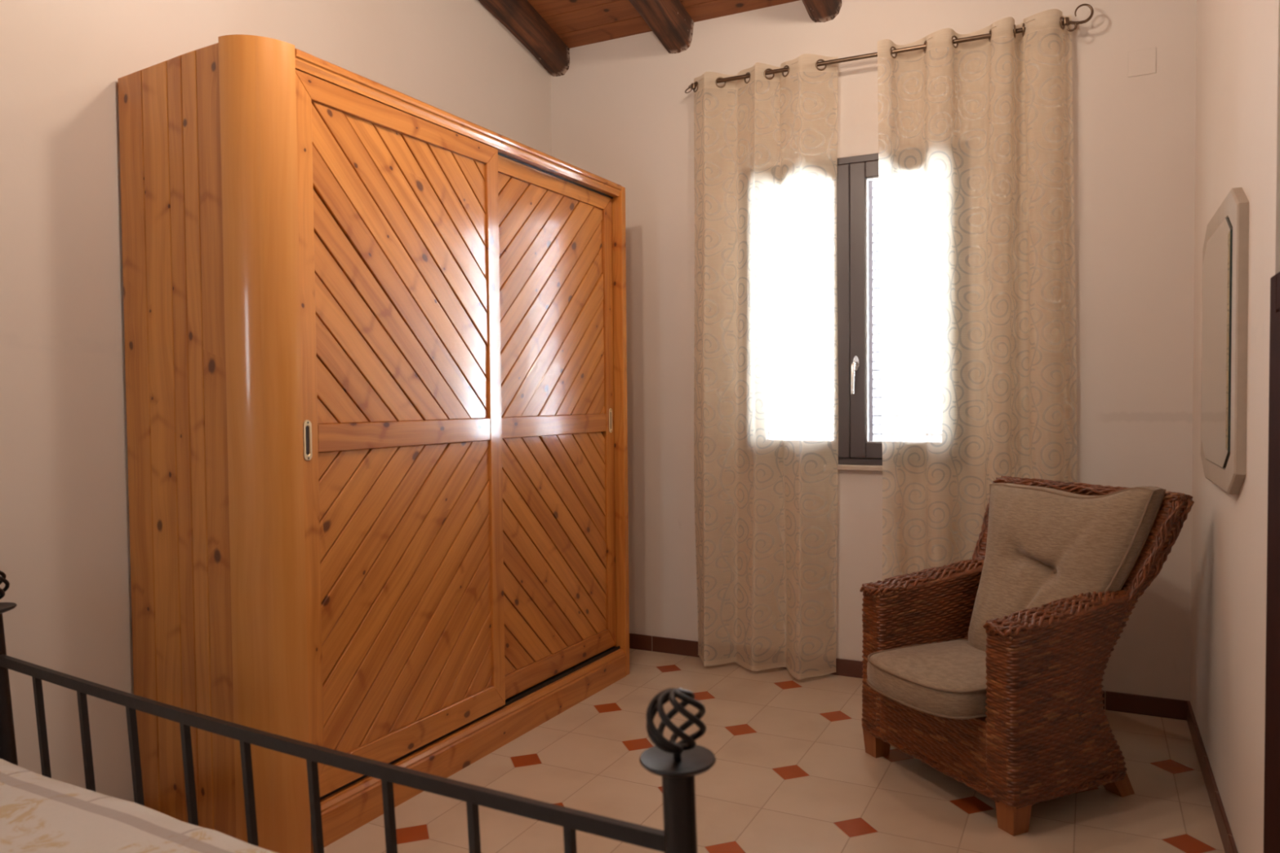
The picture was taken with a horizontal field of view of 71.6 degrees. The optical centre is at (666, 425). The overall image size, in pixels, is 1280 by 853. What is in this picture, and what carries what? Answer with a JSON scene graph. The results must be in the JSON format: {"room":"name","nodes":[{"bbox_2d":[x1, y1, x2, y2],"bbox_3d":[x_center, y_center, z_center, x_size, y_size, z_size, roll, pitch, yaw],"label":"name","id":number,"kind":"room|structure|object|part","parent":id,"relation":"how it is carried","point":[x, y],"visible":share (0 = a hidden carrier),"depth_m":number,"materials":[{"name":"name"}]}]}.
{"room":"bedroom","nodes":[
{"label":"bedroom","id":0,"kind":"room"},
{"bbox_2d":[0,0,551,802],"bbox_3d":[-1.929,-1.154,2.392,0.300,4.800,5.440,0,2,26],"label":"wall","id":1,"kind":"structure","parent":0,"point":[65,555],"depth_m":2.57,"materials":[{"name":"paint"}]},
{"bbox_2d":[527,0,799,48],"bbox_3d":[-0.143,-2.668,1.484,4.290,1.635,6.040,0,2,26],"label":"ceiling","id":2,"kind":"structure","parent":0,"point":[577,23],"depth_m":4.39,"materials":[{"name":"brown wood"}]},
{"bbox_2d":[478,0,569,76],"bbox_3d":[-1.746,-2.501,2.286,0.148,1.461,5.490,0,2,26],"label":"ceiling beam","id":3,"kind":"structure","parent":2,"relation":"attached to","point":[519,17],"depth_m":4.44,"materials":[{"name":"brown wood"}]},
{"bbox_2d":[801,0,841,22],"bbox_3d":[-0.440,-2.500,1.660,0.170,1.451,5.490,0,2,26],"label":"ceiling beam","id":4,"kind":"structure","parent":2,"relation":"attached to","point":[819,11],"depth_m":4.04,"materials":[{"name":"brown wood"}]},
{"bbox_2d":[324,648,1225,852],"bbox_3d":[-0.111,1.306,1.601,4.290,0.100,6.040,0,2,26],"label":"floor","id":5,"kind":"structure","parent":0,"point":[793,771],"depth_m":2.96,"materials":[{"name":"tile"}]},
{"bbox_2d":[0,570,715,852],"bbox_3d":[-1.378,0.740,0.795,2.076,1.101,2.338,1,2,29],"label":"bed","id":6,"kind":"object","parent":5,"relation":"on","point":[677,764],"visible":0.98,"depth_m":1.56,"materials":[{"name":"black metal"}]},
{"bbox_3d":[-1.683,0.858,2.259,0.047,0.785,0.095,1,2,29],"label":"post","id":7,"kind":"part","parent":6,"relation":"part of","materials":[{"name":"black metal"}]},
{"bbox_2d":[0,758,278,852],"bbox_3d":[-1.313,0.925,0.757,1.837,0.340,2.150,1,2,29],"label":"bedspread","id":8,"kind":"object","parent":6,"relation":"on","point":[39,813],"visible":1,"depth_m":1.63,"materials":[{"name":"beige fabric"}]},
{"bbox_3d":[-0.836,0.602,1.754,1.967,0.040,0.015,1,2,29],"label":"rail","id":9,"kind":"part","parent":6,"relation":"part of","materials":[{"name":"black metal"}]},
{"bbox_3d":[0.031,0.873,1.293,0.047,0.785,0.095,1,2,29],"label":"post","id":10,"kind":"part","parent":6,"relation":"part of","materials":[{"name":"black metal"}]},
{"bbox_2d":[117,34,629,852],"bbox_3d":[-0.903,0.058,3.421,0.598,2.300,2.004,0,2,27],"label":"wardrobe","id":11,"kind":"object","parent":5,"relation":"on","point":[375,333],"visible":0.95,"depth_m":2.71,"materials":[{"name":"brown wood"}]},
{"bbox_3d":[-1.406,0.092,2.569,0.476,2.289,0.020,0,2,27],"label":"panel","id":12,"kind":"part","parent":11,"relation":"part of","materials":[{"name":"brown wood"}]},
{"bbox_3d":[-1.031,0.042,2.548,0.004,0.118,0.030,0,2,27],"label":"flush pull","id":13,"kind":"part","parent":11,"relation":"part of","materials":[{"name":"gold metal"}]},
{"bbox_3d":[-0.851,-0.484,2.930,0.021,0.937,0.795,0,2,27],"label":"chevron panel","id":14,"kind":"part","parent":11,"relation":"part of","materials":[{"name":"brown wood"}]},
{"bbox_3d":[-0.845,0.029,2.947,0.027,2.099,0.924,0,2,27],"label":"sliding door","id":15,"kind":"part","parent":11,"relation":"part of","materials":[{"name":"brown wood"}]},
{"bbox_3d":[-0.843,0.527,2.960,0.017,0.922,0.795,0,2,27],"label":"chevron panel","id":16,"kind":"part","parent":11,"relation":"part of","materials":[{"name":"brown wood"}]},
{"bbox_3d":[-0.656,-1.061,3.315,0.077,0.050,1.822,0,2,27],"label":"cornice","id":17,"kind":"part","parent":11,"relation":"part of","materials":[{"name":"brown wood"}]},
{"bbox_3d":[-0.473,-0.511,3.740,0.020,0.937,0.781,0,2,27],"label":"chevron panel","id":18,"kind":"part","parent":11,"relation":"part of","materials":[{"name":"brown wood"}]},
{"bbox_3d":[-0.465,0.500,3.770,0.018,0.922,0.781,0,2,27],"label":"chevron panel","id":19,"kind":"part","parent":11,"relation":"part of","materials":[{"name":"brown wood"}]},
{"bbox_3d":[-0.473,0.002,3.744,0.027,2.099,0.946,0,2,27],"label":"sliding door","id":20,"kind":"part","parent":11,"relation":"part of","materials":[{"name":"brown wood"}]},
{"bbox_3d":[-0.259,-0.024,4.127,0.004,0.115,0.026,0,2,27],"label":"flush pull","id":21,"kind":"part","parent":11,"relation":"part of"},
{"bbox_2d":[859,475,1194,835],"bbox_3d":[1.149,0.701,3.057,0.918,1.002,0.797,-1,2,-25],"label":"wicker armchair","id":22,"kind":"object","parent":5,"relation":"on","point":[986,670],"visible":1,"depth_m":2.86,"materials":[{"name":"wicker"}]},
{"bbox_3d":[0.770,1.137,3.243,0.080,0.125,0.080,-1,2,-25],"label":"leg","id":23,"kind":"part","parent":22,"relation":"part of","materials":[{"name":"orange wood"}]},
{"bbox_3d":[0.977,0.812,3.301,0.541,0.585,0.150,-1,2,-25],"label":"arm","id":24,"kind":"part","parent":22,"relation":"part of","materials":[{"name":"wicker"}]},
{"bbox_2d":[866,640,986,716],"bbox_3d":[0.973,0.830,2.977,0.521,0.116,0.478,-1,2,-25],"label":"seat cushion","id":25,"kind":"object","parent":22,"relation":"on","point":[936,677],"depth_m":2.86,"materials":[{"name":"beige fabric"}]},
{"bbox_3d":[1.042,1.153,2.666,0.080,0.125,0.080,-1,2,-25],"label":"leg","id":26,"kind":"part","parent":22,"relation":"part of","materials":[{"name":"orange wood"}]},
{"bbox_3d":[1.227,0.826,2.772,0.541,0.585,0.150,-1,2,-25],"label":"arm","id":27,"kind":"part","parent":22,"relation":"part of","materials":[{"name":"wicker"}]},
{"bbox_2d":[968,483,1164,651],"bbox_3d":[1.292,0.506,3.119,0.428,0.618,0.687,-1,2,-25],"label":"cushion","id":28,"kind":"object","parent":22,"relation":"on","point":[1085,552],"depth_m":2.98,"materials":[{"name":"beige fabric"}]},
{"bbox_3d":[1.372,0.667,3.162,0.424,0.879,0.780,-1,2,-25],"label":"backrest","id":29,"kind":"part","parent":22,"relation":"part of","materials":[{"name":"wicker"}]},
{"bbox_3d":[1.449,1.142,2.907,0.145,0.125,0.082,-1,2,-25],"label":"leg","id":30,"kind":"part","parent":22,"relation":"part of","materials":[{"name":"orange wood"}]},
{"bbox_2d":[1263,271,1279,852],"bbox_3d":[1.243,0.475,1.292,0.470,1.558,1.284,0,2,26],"label":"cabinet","id":31,"kind":"object","parent":5,"relation":"on","point":[1272,731],"visible":1,"depth_m":1.88,"materials":[{"name":"brown wood"}]},
{"bbox_3d":[1.183,0.476,1.649,0.018,1.415,0.535,0,2,26],"label":"door","id":32,"kind":"part","parent":31,"relation":"part of","materials":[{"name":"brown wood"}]},
{"bbox_2d":[550,0,1196,701],"bbox_3d":[1.071,-0.630,4.154,4.190,3.600,0.300,0,2,26],"label":"wall","id":33,"kind":"structure","parent":0,"point":[622,113],"depth_m":3.97,"materials":[{"name":"paint"}]},
{"bbox_2d":[628,0,693,53],"bbox_3d":[-1.113,-2.498,1.983,0.181,1.462,5.490,0,2,26],"label":"ceiling beam","id":34,"kind":"structure","parent":33,"relation":"attached to","point":[669,21],"depth_m":4.25,"materials":[{"name":"brown wood"}]},
{"bbox_2d":[737,142,968,473],"bbox_3d":[0.882,-0.516,4.171,1.107,1.442,0.317,0,2,26],"label":"window","id":35,"kind":"structure","parent":33,"relation":"in","point":[856,177],"depth_m":4.09,"materials":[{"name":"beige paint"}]},
{"bbox_2d":[766,184,833,436],"bbox_3d":[0.707,-0.535,4.407,0.517,1.416,0.043,0,2,26],"label":"window pane","id":36,"kind":"object","parent":35,"relation":"attached to","point":[775,383],"depth_m":4.42,"materials":[{"name":"white glass"}]},
{"bbox_3d":[0.847,0.195,4.107,1.107,0.025,0.028,0,2,26],"label":"sill","id":37,"kind":"part","parent":35,"relation":"part of","materials":[{"name":"beige stone"}]},
{"bbox_3d":[0.859,-0.232,4.049,0.028,0.174,0.061,0,2,26],"label":"handle","id":38,"kind":"part","parent":35,"relation":"part of","materials":[{"name":"metal"}]},
{"bbox_2d":[868,173,942,440],"bbox_3d":[1.178,-0.532,4.181,0.512,1.416,0.043,0,2,26],"label":"window pane","id":39,"kind":"object","parent":35,"relation":"attached to","point":[872,189],"depth_m":4.24,"materials":[{"name":"white glass"}]},
{"bbox_2d":[684,4,1093,96],"bbox_3d":[0.912,-1.653,3.973,1.804,0.103,0.102,0,2,26],"label":"curtain rod","id":40,"kind":"object","parent":33,"relation":"attached to","point":[1065,21],"visible":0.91,"depth_m":3.88,"materials":[{"name":"brown metal"}]},
{"bbox_2d":[693,53,838,679],"bbox_3d":[0.432,-0.267,4.186,0.735,2.855,0.175,0,2,26],"label":"curtain","id":41,"kind":"object","parent":40,"relation":"hanging from","point":[806,63],"visible":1,"depth_m":4.17,"materials":[{"name":"beige fabric"}]},
{"bbox_3d":[0.876,-1.645,3.958,1.653,0.030,0.019,0,2,26],"label":"rod","id":42,"kind":"part","parent":40,"relation":"part of","materials":[{"name":"brown metal"}]},
{"bbox_2d":[877,8,1076,580],"bbox_3d":[1.303,-0.261,3.761,0.810,2.855,0.181,0,2,26],"label":"curtain","id":43,"kind":"object","parent":40,"relation":"hanging from","point":[1048,21],"visible":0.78,"depth_m":3.78,"materials":[{"name":"beige fabric"}]},
{"bbox_2d":[629,633,1190,719],"bbox_3d":[0.747,1.133,4.196,2.990,0.078,0.011,0,2,26],"label":"baseboard","id":44,"kind":"structure","parent":33,"relation":"attached to","point":[1168,708],"depth_m":4.13,"materials":[{"name":"brown wood"}]},
{"bbox_2d":[1128,47,1155,77],"bbox_3d":[1.906,-1.456,3.557,0.100,0.102,0.004,0,2,26],"label":"cover plate","id":45,"kind":"object","parent":33,"relation":"attached to","point":[1140,62],"visible":1,"depth_m":3.56,"materials":[{"name":"paint"}]},
{"bbox_2d":[1190,0,1279,852],"bbox_3d":[1.307,-1.134,0.839,0.900,4.800,5.440,0,2,26],"label":"wall","id":46,"kind":"structure","parent":0,"point":[1237,128],"depth_m":2.43,"materials":[{"name":"paint"}]},
{"bbox_2d":[1186,701,1238,852],"bbox_3d":[1.713,1.168,2.768,0.012,0.078,1.729,0,2,26],"label":"baseboard","id":47,"kind":"structure","parent":46,"relation":"attached to","point":[1225,833],"depth_m":2.82,"materials":[{"name":"brown wood"}]},
{"bbox_2d":[1200,187,1248,494],"bbox_3d":[1.653,-0.235,2.651,0.034,0.830,0.800,0,2,26],"label":"wall mirror","id":48,"kind":"object","parent":46,"relation":"attached to","point":[1225,251],"visible":1,"depth_m":2.41,"materials":[{"name":"beige wood"}]},
{"bbox_2d":[1200,217,1232,467],"bbox_3d":[1.646,-0.235,2.654,0.018,0.696,0.636,0,2,26],"label":"mirror glass","id":49,"kind":"object","parent":48,"relation":"attached to","point":[1217,266],"depth_m":2.56,"materials":[{"name":"silver metal"}]}
]}

